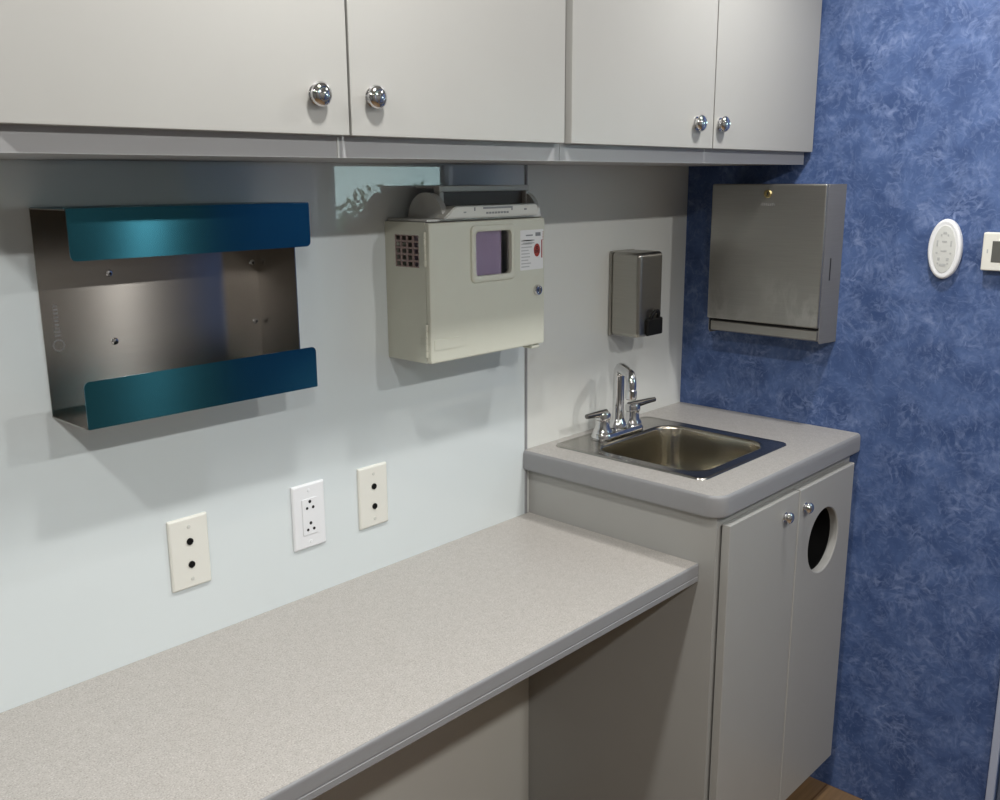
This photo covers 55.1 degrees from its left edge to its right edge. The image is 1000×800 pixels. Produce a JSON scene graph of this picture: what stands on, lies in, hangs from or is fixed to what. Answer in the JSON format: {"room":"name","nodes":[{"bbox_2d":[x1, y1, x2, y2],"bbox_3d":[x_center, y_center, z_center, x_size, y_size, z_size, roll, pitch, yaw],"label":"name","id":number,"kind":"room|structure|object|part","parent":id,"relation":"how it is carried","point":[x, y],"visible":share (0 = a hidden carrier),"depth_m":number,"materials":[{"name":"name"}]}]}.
{"room":"medical exam room","nodes":[
{"label":"medical exam room","id":0,"kind":"room"},
{"bbox_2d":[0,160,688,799],"bbox_3d":[-0.700,0.141,1.333,0.051,2.160,3.490,12,17,42],"label":"wall","id":1,"kind":"structure","parent":0,"point":[86,593],"depth_m":1.68,"materials":[{"name":"white paint"}]},
{"bbox_2d":[29,202,317,429],"bbox_3d":[-0.462,-0.140,1.412,0.109,0.290,0.375,12,17,42],"label":"rack","id":2,"kind":"object","parent":1,"relation":"attached to","point":[154,310],"visible":1,"depth_m":1.40,"materials":[{"name":"metal"}]},
{"bbox_3d":[-0.471,0.002,1.435,0.108,0.002,0.348,12,17,42],"label":"panel","id":3,"kind":"part","parent":2,"relation":"part of","materials":[{"name":"metal"}]},
{"bbox_3d":[-0.472,-0.277,1.371,0.108,0.002,0.348,12,17,42],"label":"panel","id":4,"kind":"part","parent":2,"relation":"part of","materials":[{"name":"metal"}]},
{"bbox_3d":[-0.354,-0.167,1.527,0.106,0.285,0.002,12,17,42],"label":"panel","id":5,"kind":"part","parent":2,"relation":"part of","materials":[{"name":"metal"}]},
{"bbox_2d":[166,512,211,592],"bbox_3d":[-0.496,0.244,1.537,0.008,0.119,0.069,12,17,42],"label":"outlet plate","id":6,"kind":"object","parent":1,"relation":"attached to","point":[187,537],"visible":1,"depth_m":1.53,"materials":[{"name":"beige plastic"}]},
{"bbox_2d":[0,0,565,163],"bbox_3d":[-0.308,-0.634,1.288,0.351,0.604,0.890,12,17,42],"label":"upper cabinet","id":7,"kind":"object","parent":1,"relation":"attached to","point":[296,81],"visible":1,"depth_m":1.17,"materials":[{"name":"grey laminate"}]},
{"bbox_3d":[-0.352,-0.584,1.029,0.018,0.568,0.438,12,17,42],"label":"door","id":8,"kind":"part","parent":7,"relation":"part of","materials":[{"name":"grey laminate"}]},
{"bbox_3d":[-0.222,-0.379,1.190,0.019,0.031,0.031,12,17,42],"label":"knob","id":9,"kind":"part","parent":7,"relation":"part of","materials":[{"name":"silver metal"}]},
{"bbox_3d":[-0.161,-0.396,1.253,0.019,0.031,0.031,12,17,42],"label":"knob","id":10,"kind":"part","parent":7,"relation":"part of","materials":[{"name":"silver metal"}]},
{"bbox_3d":[-0.052,-0.658,1.343,0.018,0.568,0.436,12,17,42],"label":"door","id":11,"kind":"part","parent":7,"relation":"part of","materials":[{"name":"grey laminate"}]},
{"bbox_2d":[290,479,325,551],"bbox_3d":[-0.338,0.205,1.702,0.008,0.119,0.069,12,17,42],"label":"power outlet","id":12,"kind":"object","parent":1,"relation":"attached to","point":[307,499],"visible":1,"depth_m":1.70,"materials":[{"name":"white plastic"}]},
{"bbox_2d":[357,461,387,529],"bbox_3d":[-0.238,0.181,1.807,0.008,0.119,0.069,12,17,42],"label":"outlet plate","id":13,"kind":"object","parent":1,"relation":"attached to","point":[372,479],"visible":1,"depth_m":1.80,"materials":[{"name":"beige plastic"}]},
{"bbox_3d":[-0.883,0.891,1.262,0.002,0.730,2.786,12,17,42],"label":"panel","id":14,"kind":"part","parent":1,"relation":"part of","materials":[{"name":"beige laminate"}]},
{"bbox_2d":[385,217,543,363],"bbox_3d":[-0.058,-0.214,1.829,0.123,0.258,0.315,12,17,42],"label":"cabinet","id":15,"kind":"object","parent":1,"relation":"attached to","point":[475,288],"visible":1,"depth_m":1.75,"materials":[{"name":"white metal"}]},
{"bbox_2d":[395,234,418,267],"bbox_3d":[-0.165,-0.265,1.705,0.063,0.057,0.002,12,17,42],"label":"vent grille","id":16,"kind":"object","parent":15,"relation":"attached to","point":[412,241],"depth_m":1.71,"materials":[{"name":"black metal"}]},
{"bbox_3d":[-0.092,-0.102,1.733,0.001,0.019,0.070,12,17,42],"label":"maker plate","id":17,"kind":"part","parent":15,"relation":"part of","materials":[{"name":"beige metal"}]},
{"bbox_2d":[388,185,540,266],"bbox_3d":[-0.056,-0.251,1.823,0.118,0.307,0.305,12,17,42],"label":"sharps container","id":18,"kind":"object","parent":15,"relation":"in","point":[463,202],"visible":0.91,"depth_m":1.76,"materials":[{"name":"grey plastic"}]},
{"bbox_2d":[414,220,477,266],"bbox_3d":[-0.080,-0.214,1.810,0.094,0.242,0.150,12,17,42],"label":"tub","id":19,"kind":"object","parent":18,"relation":"in","point":[415,237],"depth_m":1.76,"materials":[{"name":"plastic"}]},
{"bbox_2d":[416,185,528,206],"bbox_3d":[-0.048,-0.379,1.820,0.062,0.057,0.243,12,17,42],"label":"hood","id":20,"kind":"object","parent":18,"relation":"attached to","point":[463,194],"depth_m":1.80,"materials":[{"name":"plastic"}]},
{"bbox_2d":[521,239,533,267],"bbox_3d":[0.054,-0.283,1.854,0.001,0.052,0.038,12,17,42],"label":"print","id":21,"kind":"object","parent":15,"relation":"attached to","point":[527,245],"depth_m":1.85,"materials":[{"name":"grey paper"}]},
{"bbox_2d":[526,232,540,235],"bbox_3d":[0.064,-0.321,1.857,0.001,0.007,0.043,12,17,42],"label":"print","id":22,"kind":"object","parent":15,"relation":"on","point":[527,233],"depth_m":1.86,"materials":[{"name":"grey paper"}]},
{"bbox_2d":[534,239,541,257],"bbox_3d":[0.075,-0.303,1.873,0.001,0.050,0.028,12,17,42],"label":"print","id":23,"kind":"object","parent":15,"relation":"attached to","point":[537,242],"depth_m":1.87,"materials":[{"name":"red paper"}]},
{"bbox_2d":[525,165,527,513],"bbox_3d":[0.055,-0.145,2.063,0.004,0.819,0.007,12,17,42],"label":"trim","id":24,"kind":"structure","parent":1,"relation":"attached to","point":[526,166],"depth_m":2.10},
{"bbox_3d":[0.263,-0.097,2.340,0.050,2.160,0.662,12,17,42],"label":"wall panel","id":25,"kind":"part","parent":1,"relation":"part of","materials":[{"name":"white paint"}]},
{"bbox_2d":[446,0,821,165],"bbox_3d":[0.297,-0.783,1.920,0.351,0.604,0.884,12,17,42],"label":"upper cabinet","id":26,"kind":"object","parent":1,"relation":"attached to","point":[648,82],"visible":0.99,"depth_m":1.80,"materials":[{"name":"grey laminate"}]},
{"bbox_3d":[0.258,-0.734,1.667,0.018,0.568,0.440,12,17,42],"label":"door","id":27,"kind":"part","parent":26,"relation":"part of","materials":[{"name":"grey laminate"}]},
{"bbox_3d":[0.382,-0.526,1.821,0.019,0.031,0.031,12,17,42],"label":"knob","id":28,"kind":"part","parent":26,"relation":"part of","materials":[{"name":"silver metal"}]},
{"bbox_3d":[0.440,-0.542,1.882,0.019,0.031,0.031,12,17,42],"label":"knob","id":29,"kind":"part","parent":26,"relation":"part of","materials":[{"name":"silver metal"}]},
{"bbox_3d":[0.558,-0.808,1.980,0.018,0.568,0.434,12,17,42],"label":"door","id":30,"kind":"part","parent":26,"relation":"part of","materials":[{"name":"grey laminate"}]},
{"bbox_2d":[608,249,662,337],"bbox_3d":[0.325,-0.250,2.256,0.104,0.200,0.098,12,17,42],"label":"soap dispenser","id":31,"kind":"object","parent":1,"relation":"attached to","point":[635,276],"visible":1,"depth_m":2.23,"materials":[{"name":"metal"}]},
{"bbox_3d":[0.290,-0.257,2.288,0.009,0.200,0.094,12,17,42],"label":"plate","id":32,"kind":"part","parent":31,"relation":"part of","materials":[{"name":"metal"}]},
{"bbox_3d":[0.363,-0.200,2.243,0.015,0.026,0.037,12,17,42],"label":"push lever","id":33,"kind":"part","parent":31,"relation":"part of","materials":[{"name":"black plastic"}]},
{"bbox_2d":[786,776,862,799],"bbox_3d":[0.225,1.411,0.719,2.600,0.050,3.450,12,17,42],"label":"floor","id":34,"kind":"structure","parent":0,"point":[811,788],"depth_m":2.42,"materials":[{"name":"brown wood"}]},
{"bbox_2d":[0,512,698,799],"bbox_3d":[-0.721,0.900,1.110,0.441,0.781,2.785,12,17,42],"label":"countertop","id":35,"kind":"structure","parent":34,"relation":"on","point":[295,700],"depth_m":1.46,"materials":[{"name":"grey laminate"}]},
{"bbox_2d":[529,456,853,799],"bbox_3d":[0.460,0.571,2.279,0.516,0.884,0.598,12,17,42],"label":"base cabinet","id":36,"kind":"object","parent":34,"relation":"on","point":[724,688],"visible":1,"depth_m":2.04,"materials":[{"name":"grey laminate"}]},
{"bbox_2d":[523,402,859,517],"bbox_3d":[0.447,0.116,2.180,0.493,0.044,0.631,12,17,42],"label":"countertop","id":37,"kind":"structure","parent":36,"relation":"on","point":[809,449],"depth_m":2.02,"materials":[{"name":"grey laminate"}]},
{"bbox_2d":[585,363,655,441],"bbox_3d":[0.281,-0.004,2.211,0.113,0.172,0.224,5,14,21],"label":"faucet","id":38,"kind":"object","parent":37,"relation":"on","point":[605,430],"visible":1,"depth_m":2.20,"materials":[{"name":"silver metal"}]},
{"bbox_3d":[0.217,0.034,2.161,0.016,0.016,0.072,12,17,42],"label":"lever","id":39,"kind":"part","parent":38,"relation":"part of","materials":[{"name":"silver metal"}]},
{"bbox_3d":[0.274,0.070,2.231,0.052,0.017,0.166,12,17,42],"label":"plate","id":40,"kind":"part","parent":38,"relation":"part of","materials":[{"name":"silver metal"}]},
{"bbox_3d":[0.278,0.001,2.163,0.032,0.160,0.134,-1,13,-5],"label":"spout","id":41,"kind":"part","parent":38,"relation":"part of","materials":[{"name":"silver metal"}]},
{"bbox_3d":[0.336,0.006,2.276,0.081,0.018,0.017,-9,16,-34],"label":"lever","id":42,"kind":"part","parent":38,"relation":"part of","materials":[{"name":"silver metal"}]},
{"bbox_2d":[556,416,785,479],"bbox_3d":[0.383,0.164,2.162,0.388,0.138,0.364,12,17,42],"label":"sink","id":43,"kind":"object","parent":37,"relation":"in","point":[691,451],"visible":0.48,"depth_m":2.23,"materials":[{"name":"metal"}]},
{"bbox_2d":[598,425,762,470],"bbox_3d":[0.402,0.169,2.145,0.280,0.136,0.301,12,17,42],"label":"basin","id":44,"kind":"object","parent":43,"relation":"in","point":[671,447],"depth_m":2.25,"materials":[{"name":"metal"}]},
{"bbox_3d":[0.531,0.585,2.013,0.018,0.760,0.288,12,17,42],"label":"door","id":45,"kind":"part","parent":36,"relation":"part of","materials":[{"name":"grey laminate"}]},
{"bbox_3d":[0.598,0.244,1.984,0.019,0.025,0.025,12,17,42],"label":"knob","id":46,"kind":"part","parent":36,"relation":"part of","materials":[{"name":"silver metal"}]},
{"bbox_3d":[0.660,0.231,2.049,0.019,0.025,0.025,12,17,42],"label":"knob","id":47,"kind":"part","parent":36,"relation":"part of","materials":[{"name":"silver metal"}]},
{"bbox_3d":[0.724,0.537,2.215,0.018,0.760,0.274,12,17,42],"label":"door","id":48,"kind":"part","parent":36,"relation":"part of","materials":[{"name":"grey laminate"}]},
{"bbox_2d":[680,0,999,799],"bbox_3d":[1.408,0.041,1.714,2.500,2.160,0.040,12,17,42],"label":"wall","id":49,"kind":"structure","parent":0,"point":[907,105],"depth_m":2.16,"materials":[{"name":"blue paint"}]},
{"bbox_2d":[707,184,846,343],"bbox_3d":[0.643,-0.325,2.258,0.285,0.360,0.105,12,17,42],"label":"paper towel dispenser","id":50,"kind":"object","parent":49,"relation":"attached to","point":[776,249],"visible":1,"depth_m":2.20,"materials":[{"name":"grey metal"}]},
{"bbox_2d":[711,320,817,341],"bbox_3d":[0.632,-0.166,2.276,0.273,0.028,0.048,12,17,42],"label":"tray","id":51,"kind":"object","parent":50,"relation":"on","point":[773,328],"depth_m":2.24,"materials":[{"name":"metal"}]},
{"bbox_2d":[928,219,962,278],"bbox_3d":[0.943,-0.320,2.033,0.068,0.126,0.017,12,17,42],"label":"detector","id":52,"kind":"object","parent":49,"relation":"attached to","point":[945,246],"visible":1,"depth_m":2.02,"materials":[{"name":"white plastic"}]},
{"bbox_2d":[932,225,955,272],"bbox_3d":[0.938,-0.319,2.028,0.047,0.100,0.001,12,17,42],"label":"grille","id":53,"kind":"object","parent":52,"relation":"attached to","point":[943,236],"depth_m":2.03,"materials":[{"name":"grey plastic"}]},
{"bbox_2d":[980,232,999,270],"bbox_3d":[1.040,-0.299,1.941,0.118,0.078,0.024,12,17,42],"label":"thermostat","id":54,"kind":"object","parent":49,"relation":"attached to","point":[990,260],"visible":1,"depth_m":1.96,"materials":[{"name":"beige plastic"}]},
{"bbox_2d":[985,682,999,799],"bbox_3d":[1.361,0.100,1.738,0.722,2.036,0.010,12,17,42],"label":"trim","id":55,"kind":"structure","parent":49,"relation":"attached to","point":[995,749],"depth_m":2.14,"materials":[{"name":"paint"}]},
{"bbox_2d":[997,778,999,799],"bbox_3d":[1.363,0.106,1.742,0.682,2.011,0.076,12,17,42],"label":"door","id":56,"kind":"structure","parent":49,"relation":"in","point":[998,794],"depth_m":2.16,"materials":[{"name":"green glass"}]}
]}

